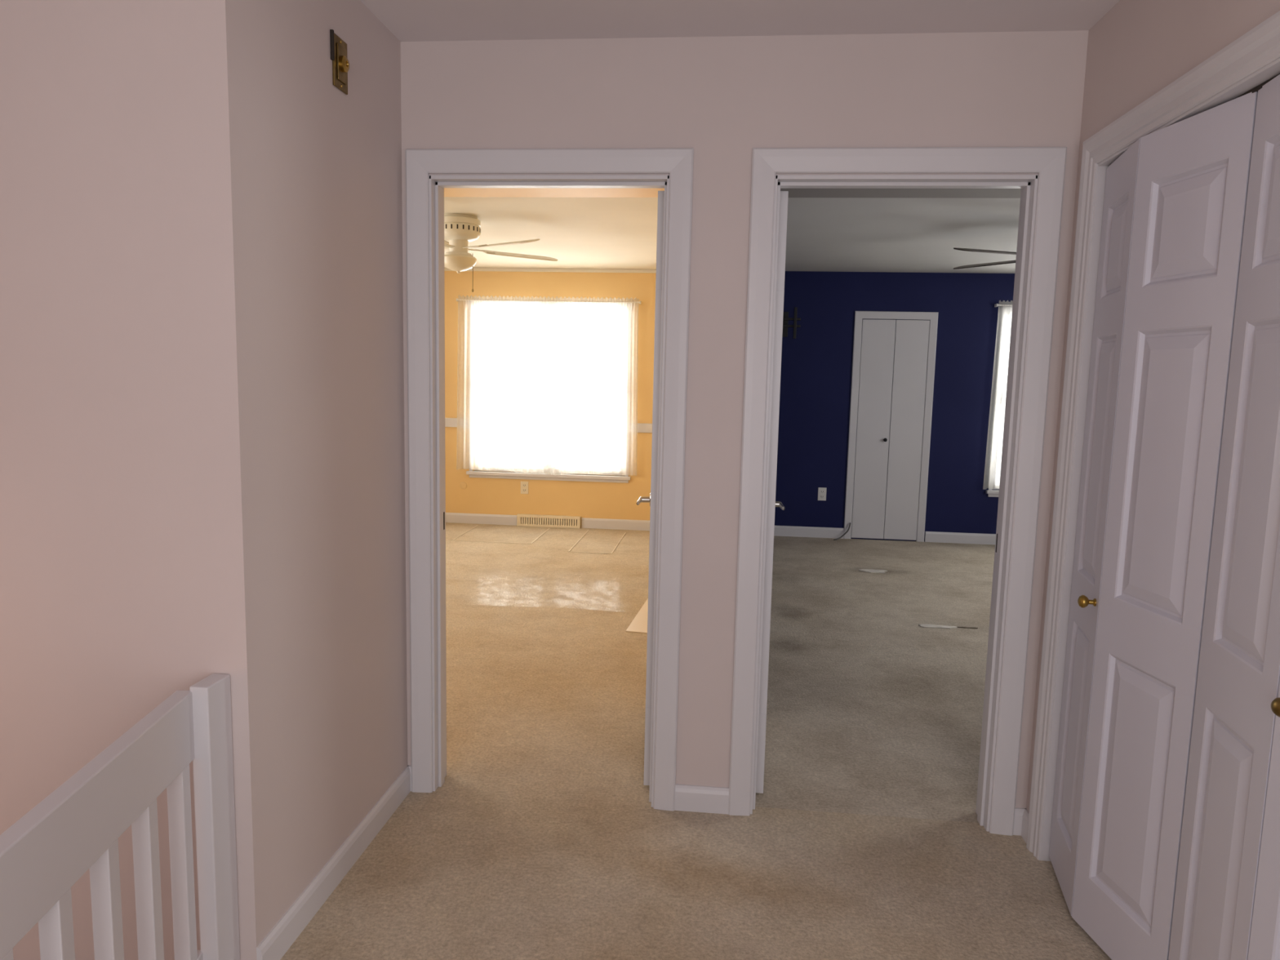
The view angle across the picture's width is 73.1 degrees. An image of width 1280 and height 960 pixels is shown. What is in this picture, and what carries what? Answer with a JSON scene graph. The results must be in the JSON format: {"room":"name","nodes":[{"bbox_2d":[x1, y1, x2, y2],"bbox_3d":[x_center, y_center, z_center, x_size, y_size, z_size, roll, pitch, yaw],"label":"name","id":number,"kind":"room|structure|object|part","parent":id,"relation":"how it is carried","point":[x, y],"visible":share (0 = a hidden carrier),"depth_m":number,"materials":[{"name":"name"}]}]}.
{"room":"upstairs hallway","nodes":[
{"label":"upstairs hallway","id":0,"kind":"room"},
{"bbox_2d":[0,0,408,959],"bbox_3d":[-1.617,1.139,2.573,1.551,5.100,0.956,2,7,6],"label":"wall","id":1,"kind":"structure","parent":0,"point":[202,440],"depth_m":1.94,"materials":[{"name":"paint"}]},
{"bbox_2d":[256,765,410,959],"bbox_3d":[-0.837,1.074,2.485,0.014,0.085,0.956,2,7,6],"label":"baseboard","id":2,"kind":"structure","parent":1,"relation":"attached to","point":[278,940],"depth_m":2.36,"materials":[{"name":"white paint"}]},
{"bbox_2d":[329,29,349,94],"bbox_3d":[-0.780,-1.093,2.261,0.022,0.133,0.090,2,7,6],"label":"brass wall plate","id":3,"kind":"object","parent":1,"relation":"attached to","point":[340,64],"visible":1,"depth_m":2.25,"materials":[{"name":"gold metal"}]},
{"bbox_3d":[-0.783,-1.092,2.267,0.004,0.090,0.050,2,7,6],"label":"raised frame","id":4,"kind":"part","parent":3,"relation":"part of","materials":[{"name":"gold metal"}]},
{"bbox_2d":[444,196,657,269],"bbox_3d":[-1.281,-1.701,5.413,3.660,0.125,5.150,2,7,6],"label":"ceiling orange room","id":5,"kind":"structure","parent":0,"point":[579,233],"depth_m":5.74,"materials":[{"name":"paint"}]},
{"bbox_2d":[444,213,557,292],"bbox_3d":[-1.175,-1.400,5.354,1.264,0.455,1.307,2,7,6],"label":"ceiling fan","id":6,"kind":"object","parent":5,"relation":"hanging from","point":[460,229],"depth_m":5.28,"materials":[{"name":"white metal"}]},
{"bbox_2d":[280,522,1111,959],"bbox_3d":[0.477,1.189,3.183,7.800,0.250,9.868,2,7,6],"label":"floor","id":7,"kind":"structure","parent":0,"point":[455,872],"depth_m":2.93,"materials":[{"name":"beige carpet"}]},
{"bbox_2d":[0,673,239,959],"bbox_3d":[-0.923,0.889,1.248,0.085,0.745,1.478,1,7,-4],"label":"stair railing","id":8,"kind":"object","parent":7,"relation":"on","point":[77,828],"visible":1,"depth_m":1.67,"materials":[{"name":"white paint"}]},
{"bbox_3d":[-0.934,1.171,1.268,0.036,0.080,1.350,1,7,-5],"label":"rail","id":9,"kind":"part","parent":8,"relation":"part of","materials":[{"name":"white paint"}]},
{"bbox_3d":[-0.950,0.807,1.936,0.042,0.742,0.087,2,7,6],"label":"newel post","id":10,"kind":"part","parent":8,"relation":"part of","materials":[{"name":"white paint"}]},
{"bbox_2d":[445,524,626,553],"bbox_3d":[-1.371,0.490,7.556,2.408,0.001,1.010,2,7,6],"label":"tape","id":11,"kind":"object","parent":7,"relation":"on","point":[477,525],"visible":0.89,"depth_m":7.33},
{"bbox_2d":[516,513,581,528],"bbox_3d":[-0.855,0.386,8.095,0.600,0.110,0.050,2,7,6],"label":"floor vent","id":12,"kind":"object","parent":7,"relation":"in","point":[522,520],"visible":1,"depth_m":8.08,"materials":[{"name":"beige plastic"}]},
{"bbox_2d":[626,598,648,633],"bbox_3d":[0.045,0.806,5.214,0.170,0.006,0.820,2,7,6],"label":"floor tile offcut","id":13,"kind":"structure","parent":7,"relation":"on","point":[639,624],"depth_m":5.01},
{"bbox_2d":[833,522,850,540],"bbox_3d":[1.825,0.464,7.773,0.181,0.152,0.020,-2,8,-25],"label":"loose cable","id":14,"kind":"object","parent":7,"relation":"on","point":[846,531],"visible":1,"depth_m":7.79,"materials":[{"name":"black plastic"}]},
{"bbox_2d":[858,568,887,573],"bbox_3d":[1.762,0.688,6.517,0.220,0.005,0.107,2,7,6],"label":"scrap","id":15,"kind":"object","parent":7,"relation":"on","point":[870,571],"visible":1,"depth_m":6.51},
{"bbox_2d":[918,623,957,628],"bbox_3d":[1.752,0.862,5.075,0.220,0.005,0.064,2,7,6],"label":"scrap","id":16,"kind":"object","parent":7,"relation":"on","point":[934,626],"visible":1,"depth_m":5.07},
{"bbox_2d":[957,626,977,628],"bbox_3d":[1.919,0.866,5.066,0.126,0.005,0.013,2,7,6],"label":"scrap","id":17,"kind":"object","parent":7,"relation":"on","point":[957,627],"visible":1,"depth_m":5.06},
{"bbox_2d":[444,271,1014,542],"bbox_3d":[1.008,-0.684,7.851,7.800,2.375,0.100,2,7,6],"label":"wall","id":18,"kind":"structure","parent":0,"point":[816,365],"depth_m":7.74,"materials":[{"name":"paint"}]},
{"bbox_2d":[459,481,466,488],"bbox_3d":[-1.671,0.052,8.160,0.070,0.070,0.012,2,7,6],"label":"round cover plate","id":19,"kind":"object","parent":18,"relation":"attached to","point":[463,485],"visible":1,"depth_m":8.15,"materials":[{"name":"plastic"}]},
{"bbox_2d":[445,512,516,525],"bbox_3d":[-1.982,0.352,8.226,1.650,0.095,0.014,2,7,6],"label":"baseboard","id":20,"kind":"structure","parent":18,"relation":"attached to","point":[455,517],"depth_m":8.17,"materials":[{"name":"white paint"}]},
{"bbox_2d":[520,481,528,493],"bbox_3d":[-1.085,0.072,8.102,0.074,0.118,0.010,2,7,6],"label":"wall outlet","id":21,"kind":"object","parent":18,"relation":"attached to","point":[524,485],"visible":1,"depth_m":8.10,"materials":[{"name":"beige plastic"}]},
{"bbox_2d":[466,470,631,483],"bbox_3d":[-0.858,-0.030,8.074,1.550,0.060,0.095,2,7,6],"label":"sill","id":22,"kind":"structure","parent":18,"relation":"attached to","point":[489,474],"depth_m":8.04,"materials":[{"name":"white paint"}]},
{"bbox_2d":[444,417,652,432],"bbox_3d":[-1.042,-0.514,8.025,3.500,0.085,0.016,2,7,6],"label":"trim","id":23,"kind":"structure","parent":18,"relation":"attached to","point":[449,422],"depth_m":7.92,"materials":[{"name":"white paint"}]},
{"bbox_2d":[456,294,641,475],"bbox_3d":[-0.854,-0.859,7.925,1.700,1.626,0.096,2,7,6],"label":"window","id":24,"kind":"structure","parent":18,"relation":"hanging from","point":[548,385],"depth_m":7.91,"materials":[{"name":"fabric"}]},
{"bbox_3d":[-0.838,-1.621,7.819,1.690,0.011,0.012,2,7,6],"label":"rod","id":25,"kind":"part","parent":24,"relation":"part of","materials":[{"name":"white plastic"}]},
{"bbox_2d":[474,469,625,475],"bbox_3d":[-0.833,-0.842,8.044,1.450,1.560,0.030,2,7,6],"label":"window","id":26,"kind":"structure","parent":18,"relation":"in","point":[503,470],"depth_m":8.10,"materials":[{"name":"white paint"}]},
{"bbox_2d":[444,267,656,273],"bbox_3d":[-1.010,-1.911,7.856,3.500,0.030,0.018,2,7,6],"label":"trim","id":27,"kind":"structure","parent":18,"relation":"attached to","point":[500,269],"depth_m":7.82,"materials":[{"name":"paint"}]},
{"bbox_2d":[581,517,649,530],"bbox_3d":[0.067,0.423,8.022,1.230,0.095,0.014,2,7,6],"label":"baseboard","id":28,"kind":"structure","parent":18,"relation":"attached to","point":[596,523],"depth_m":8.04,"materials":[{"name":"white paint"}]},
{"bbox_2d":[782,306,800,338],"bbox_3d":[1.290,-1.381,7.613,0.240,0.270,0.150,2,7,6],"label":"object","id":29,"kind":"structure","parent":18,"relation":"attached to","point":[785,316],"depth_m":7.56,"materials":[{"name":"paint"}]},
{"bbox_3d":[1.247,-1.386,7.687,0.140,0.220,0.012,2,7,6],"label":"wall plate","id":30,"kind":"part","parent":29,"relation":"part of","materials":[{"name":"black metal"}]},
{"bbox_2d":[773,525,844,538],"bbox_3d":[1.330,0.467,7.896,1.050,0.095,0.014,2,7,6],"label":"baseboard","id":31,"kind":"structure","parent":18,"relation":"attached to","point":[779,531],"depth_m":7.87,"materials":[{"name":"white paint"}]},
{"bbox_2d":[817,487,826,500],"bbox_3d":[1.651,0.128,7.825,0.074,0.118,0.010,2,7,6],"label":"wall outlet","id":32,"kind":"object","parent":18,"relation":"attached to","point":[821,491],"visible":1,"depth_m":7.82,"materials":[{"name":"white plastic"}]},
{"bbox_2d":[851,319,895,538],"bbox_3d":[2.082,-0.442,7.710,0.286,1.953,0.012,2,7,6],"label":"leaf","id":33,"kind":"object","parent":18,"relation":"attached to","point":[877,340],"visible":1,"depth_m":7.70,"materials":[{"name":"white paint"}]},
{"bbox_2d":[843,311,938,542],"bbox_3d":[2.226,-0.466,7.691,0.712,2.036,0.018,2,7,6],"label":"trim","id":34,"kind":"structure","parent":18,"relation":"attached to","point":[932,317],"depth_m":7.66,"materials":[{"name":"white paint"}]},
{"bbox_2d":[884,320,929,540],"bbox_3d":[2.370,-0.432,7.681,0.284,1.953,0.012,2,7,6],"label":"leaf","id":35,"kind":"object","parent":18,"relation":"attached to","point":[912,336],"visible":1,"depth_m":7.67,"materials":[{"name":"white paint"}]},
{"bbox_2d":[924,531,995,544],"bbox_3d":[3.662,0.548,7.663,2.200,0.095,0.014,2,7,6],"label":"baseboard","id":36,"kind":"structure","parent":18,"relation":"attached to","point":[930,536],"depth_m":7.74,"materials":[{"name":"white paint"}]},
{"bbox_2d":[985,489,999,497],"bbox_3d":[3.747,0.140,7.616,1.350,0.060,0.095,2,7,6],"label":"sill","id":37,"kind":"structure","parent":18,"relation":"attached to","point":[991,493],"depth_m":7.66,"materials":[{"name":"white paint"}]},
{"bbox_2d":[982,300,1013,489],"bbox_3d":[3.765,-0.701,7.463,1.450,1.661,0.096,2,7,6],"label":"window","id":38,"kind":"structure","parent":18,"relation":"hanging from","point":[998,392],"depth_m":7.51,"materials":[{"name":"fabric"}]},
{"bbox_3d":[3.782,-1.480,7.356,1.430,0.011,0.012,2,7,6],"label":"rod","id":39,"kind":"part","parent":38,"relation":"part of","materials":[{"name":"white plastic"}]},
{"bbox_2d":[360,0,1119,41],"bbox_3d":[-0.406,-1.101,0.339,4.450,0.065,4.600,2,7,6],"label":"ceiling","id":40,"kind":"structure","parent":0,"point":[408,20],"depth_m":2.43,"materials":[{"name":"paint"}]},
{"bbox_2d":[400,30,1088,808],"bbox_3d":[0.480,-0.134,2.745,7.800,2.520,0.110,2,7,6],"label":"wall","id":41,"kind":"structure","parent":0,"point":[722,98],"depth_m":2.63,"materials":[{"name":"paint"}]},
{"bbox_2d":[408,765,411,791],"bbox_3d":[-0.787,1.020,2.950,0.018,0.085,0.014,2,7,6],"label":"baseboard","id":42,"kind":"structure","parent":41,"relation":"attached to","point":[410,766],"depth_m":2.94,"materials":[{"name":"white paint"}]},
{"bbox_2d":[443,511,444,529],"bbox_3d":[-0.669,0.140,2.932,0.002,0.060,0.030,2,7,6],"label":"strike plate","id":43,"kind":"object","parent":41,"relation":"attached to","point":[443,512],"visible":0.5,"depth_m":2.94,"materials":[{"name":"metal"}]},
{"bbox_2d":[428,174,669,807],"bbox_3d":[-0.302,0.059,2.852,0.759,2.036,0.124,2,7,6],"label":"trim","id":44,"kind":"structure","parent":41,"relation":"attached to","point":[437,183],"depth_m":2.80,"materials":[{"name":"white paint"}]},
{"bbox_2d":[405,147,693,811],"bbox_3d":[-0.308,0.030,2.780,0.899,2.111,0.019,2,7,6],"label":"trim","id":45,"kind":"structure","parent":41,"relation":"attached to","point":[677,162],"depth_m":2.74,"materials":[{"name":"white paint"}]},
{"bbox_2d":[444,187,664,197],"bbox_3d":[-1.444,-1.405,3.680,3.500,0.057,1.620,2,7,6],"label":"trim","id":46,"kind":"structure","parent":41,"relation":"attached to","point":[448,192],"depth_m":4.28,"materials":[{"name":"paint"}]},
{"bbox_2d":[645,706,651,732],"bbox_3d":[0.035,0.826,2.972,0.030,0.090,0.002,1,7,1],"label":"hinge leaf","id":47,"kind":"object","parent":41,"relation":"attached to","point":[648,710],"visible":0.56,"depth_m":2.97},
{"bbox_2d":[643,191,664,785],"bbox_3d":[0.063,0.025,3.246,0.036,2.003,0.735,1,7,1],"label":"leaf","id":48,"kind":"object","parent":41,"relation":"attached to","point":[660,193],"visible":0.51,"depth_m":2.88,"materials":[{"name":"white paint"}]},
{"bbox_2d":[636,496,641,505],"bbox_3d":[0.068,0.089,3.510,0.162,0.025,0.125,1,7,1],"label":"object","id":49,"kind":"structure","parent":48,"relation":"attached to","point":[639,501],"depth_m":3.50,"materials":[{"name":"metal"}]},
{"bbox_2d":[641,493,650,506],"bbox_3d":[0.030,0.081,3.560,0.048,0.064,0.064,2,7,6],"label":"rosette","id":50,"kind":"object","parent":48,"relation":"attached to","point":[644,499],"visible":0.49,"depth_m":3.55,"materials":[{"name":"metal"}]},
{"bbox_2d":[656,261,662,289],"bbox_3d":[0.068,-0.662,2.793,0.030,0.090,0.002,1,7,1],"label":"hinge leaf","id":51,"kind":"object","parent":41,"relation":"attached to","point":[660,264],"visible":0.56,"depth_m":2.79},
{"bbox_2d":[674,784,728,814],"bbox_3d":[0.204,1.054,2.851,0.177,0.085,0.014,2,7,6],"label":"baseboard","id":52,"kind":"structure","parent":41,"relation":"attached to","point":[695,798],"depth_m":2.84,"materials":[{"name":"white paint"}]},
{"bbox_2d":[758,714,765,739],"bbox_3d":[0.410,0.839,2.936,0.030,0.090,0.002,2,7,6],"label":"hinge leaf","id":53,"kind":"object","parent":41,"relation":"attached to","point":[762,717],"visible":0.56,"depth_m":2.93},
{"bbox_2d":[755,191,788,793],"bbox_3d":[0.471,0.039,3.208,0.036,2.003,0.735,2,7,6],"label":"leaf","id":54,"kind":"object","parent":41,"relation":"attached to","point":[784,194],"visible":0.31,"depth_m":2.84,"materials":[{"name":"white paint"}]},
{"bbox_2d":[775,501,779,506],"bbox_3d":[0.544,0.098,3.513,0.046,0.064,0.064,2,7,6],"label":"rosette","id":55,"kind":"object","parent":54,"relation":"attached to","point":[777,503],"visible":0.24,"depth_m":3.50,"materials":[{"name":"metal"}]},
{"bbox_2d":[778,501,785,510],"bbox_3d":[0.497,0.103,3.469,0.162,0.025,0.127,2,7,6],"label":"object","id":56,"kind":"structure","parent":54,"relation":"attached to","point":[781,506],"depth_m":3.45,"materials":[{"name":"metal"}]},
{"bbox_2d":[776,262,784,290],"bbox_3d":[0.443,-0.650,2.757,0.030,0.090,0.002,2,7,6],"label":"hinge leaf","id":57,"kind":"object","parent":41,"relation":"attached to","point":[780,279],"visible":0.56,"depth_m":2.75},
{"bbox_2d":[750,174,1038,831],"bbox_3d":[0.770,0.097,2.745,0.763,2.036,0.124,2,7,6],"label":"trim","id":58,"kind":"structure","parent":41,"relation":"attached to","point":[1028,184],"depth_m":2.66,"materials":[{"name":"white paint"}]},
{"bbox_2d":[728,146,1066,835],"bbox_3d":[0.764,0.067,2.674,0.903,2.111,0.019,2,7,6],"label":"trim","id":59,"kind":"structure","parent":41,"relation":"attached to","point":[1049,163],"depth_m":2.63,"materials":[{"name":"white paint"}]},
{"bbox_2d":[780,188,1021,198],"bbox_3d":[2.399,-1.271,3.297,3.970,0.057,1.620,2,7,6],"label":"trim","id":60,"kind":"structure","parent":41,"relation":"attached to","point":[793,193],"depth_m":4.11,"materials":[{"name":"paint"}]},
{"bbox_2d":[785,197,1020,273],"bbox_3d":[2.597,-1.567,5.026,4.140,0.125,5.150,2,7,6],"label":"ceiling","id":61,"kind":"structure","parent":0,"point":[824,234],"depth_m":5.59,"materials":[{"name":"white paint"}]},
{"bbox_2d":[953,247,1016,269],"bbox_3d":[2.493,-1.280,5.049,1.382,0.455,1.344,2,7,6],"label":"ceiling fan","id":62,"kind":"object","parent":61,"relation":"hanging from","point":[956,248],"depth_m":5.29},
{"bbox_2d":[1026,0,1279,811],"bbox_3d":[1.072,0.160,0.334,0.103,2.500,4.600,2,7,6],"label":"wall","id":63,"kind":"structure","parent":0,"point":[1138,48],"depth_m":2.15,"materials":[{"name":"paint"}]},
{"bbox_2d":[1013,807,1028,842],"bbox_3d":[1.206,1.092,2.721,0.039,0.085,0.073,2,7,6],"label":"baseboard","id":64,"kind":"structure","parent":63,"relation":"attached to","point":[1019,812],"depth_m":2.74,"materials":[{"name":"white paint"}]},
{"bbox_2d":[1026,10,1279,860],"bbox_3d":[1.159,0.177,1.833,0.021,2.112,1.479,2,7,6],"label":"trim","id":65,"kind":"structure","parent":63,"relation":"attached to","point":[1260,46],"depth_m":2.43,"materials":[{"name":"white paint"}]},
{"bbox_2d":[1040,57,1279,861],"bbox_3d":[1.217,0.218,1.831,0.107,2.034,1.333,2,7,6],"label":"trim","id":66,"kind":"structure","parent":63,"relation":"attached to","point":[1272,69],"depth_m":2.45,"materials":[{"name":"white paint"}]},
{"bbox_2d":[1233,73,1279,99],"bbox_3d":[1.236,-0.776,1.712,0.025,0.009,1.305,2,7,6],"label":"door track","id":67,"kind":"object","parent":63,"relation":"attached to","point":[1257,88],"visible":0.11,"depth_m":1.71,"materials":[{"name":"grey metal"}]},
{"bbox_2d":[1048,137,1140,915],"bbox_3d":[1.207,0.156,2.334,0.076,1.997,0.306,3,7,15],"label":"leaf","id":68,"kind":"object","parent":67,"relation":"hanging from","point":[1121,180],"depth_m":2.32,"materials":[{"name":"paint"}]},
{"bbox_3d":[1.159,0.316,2.239,0.043,0.033,0.033,2,7,6],"label":"knob","id":69,"kind":"part","parent":68,"relation":"part of","materials":[{"name":"gold metal"}]},
{"bbox_2d":[1071,91,1257,959],"bbox_3d":[1.204,0.195,2.010,0.032,1.997,0.347,1,7,-5],"label":"leaf","id":70,"kind":"object","parent":67,"relation":"hanging from","point":[1193,172],"visible":0.99,"depth_m":1.98,"materials":[{"name":"paint"}]},
{"bbox_2d":[1168,74,1279,959],"bbox_3d":[1.184,0.235,1.671,0.032,1.997,0.322,3,7,12],"label":"leaf","id":71,"kind":"object","parent":67,"relation":"hanging from","point":[1238,680],"visible":1,"depth_m":1.68,"materials":[{"name":"paint"}]},
{"bbox_2d":[1247,682,1279,959],"bbox_3d":[1.126,0.272,1.352,0.075,1.997,0.323,1,7,0],"label":"leaf","id":72,"kind":"object","parent":67,"relation":"hanging from","point":[1264,940],"depth_m":1.54,"materials":[{"name":"paint"}]},
{"bbox_3d":[1.109,0.391,1.480,0.042,0.033,0.033,2,7,6],"label":"knob","id":73,"kind":"part","parent":72,"relation":"part of","materials":[{"name":"gold metal"}]}
]}

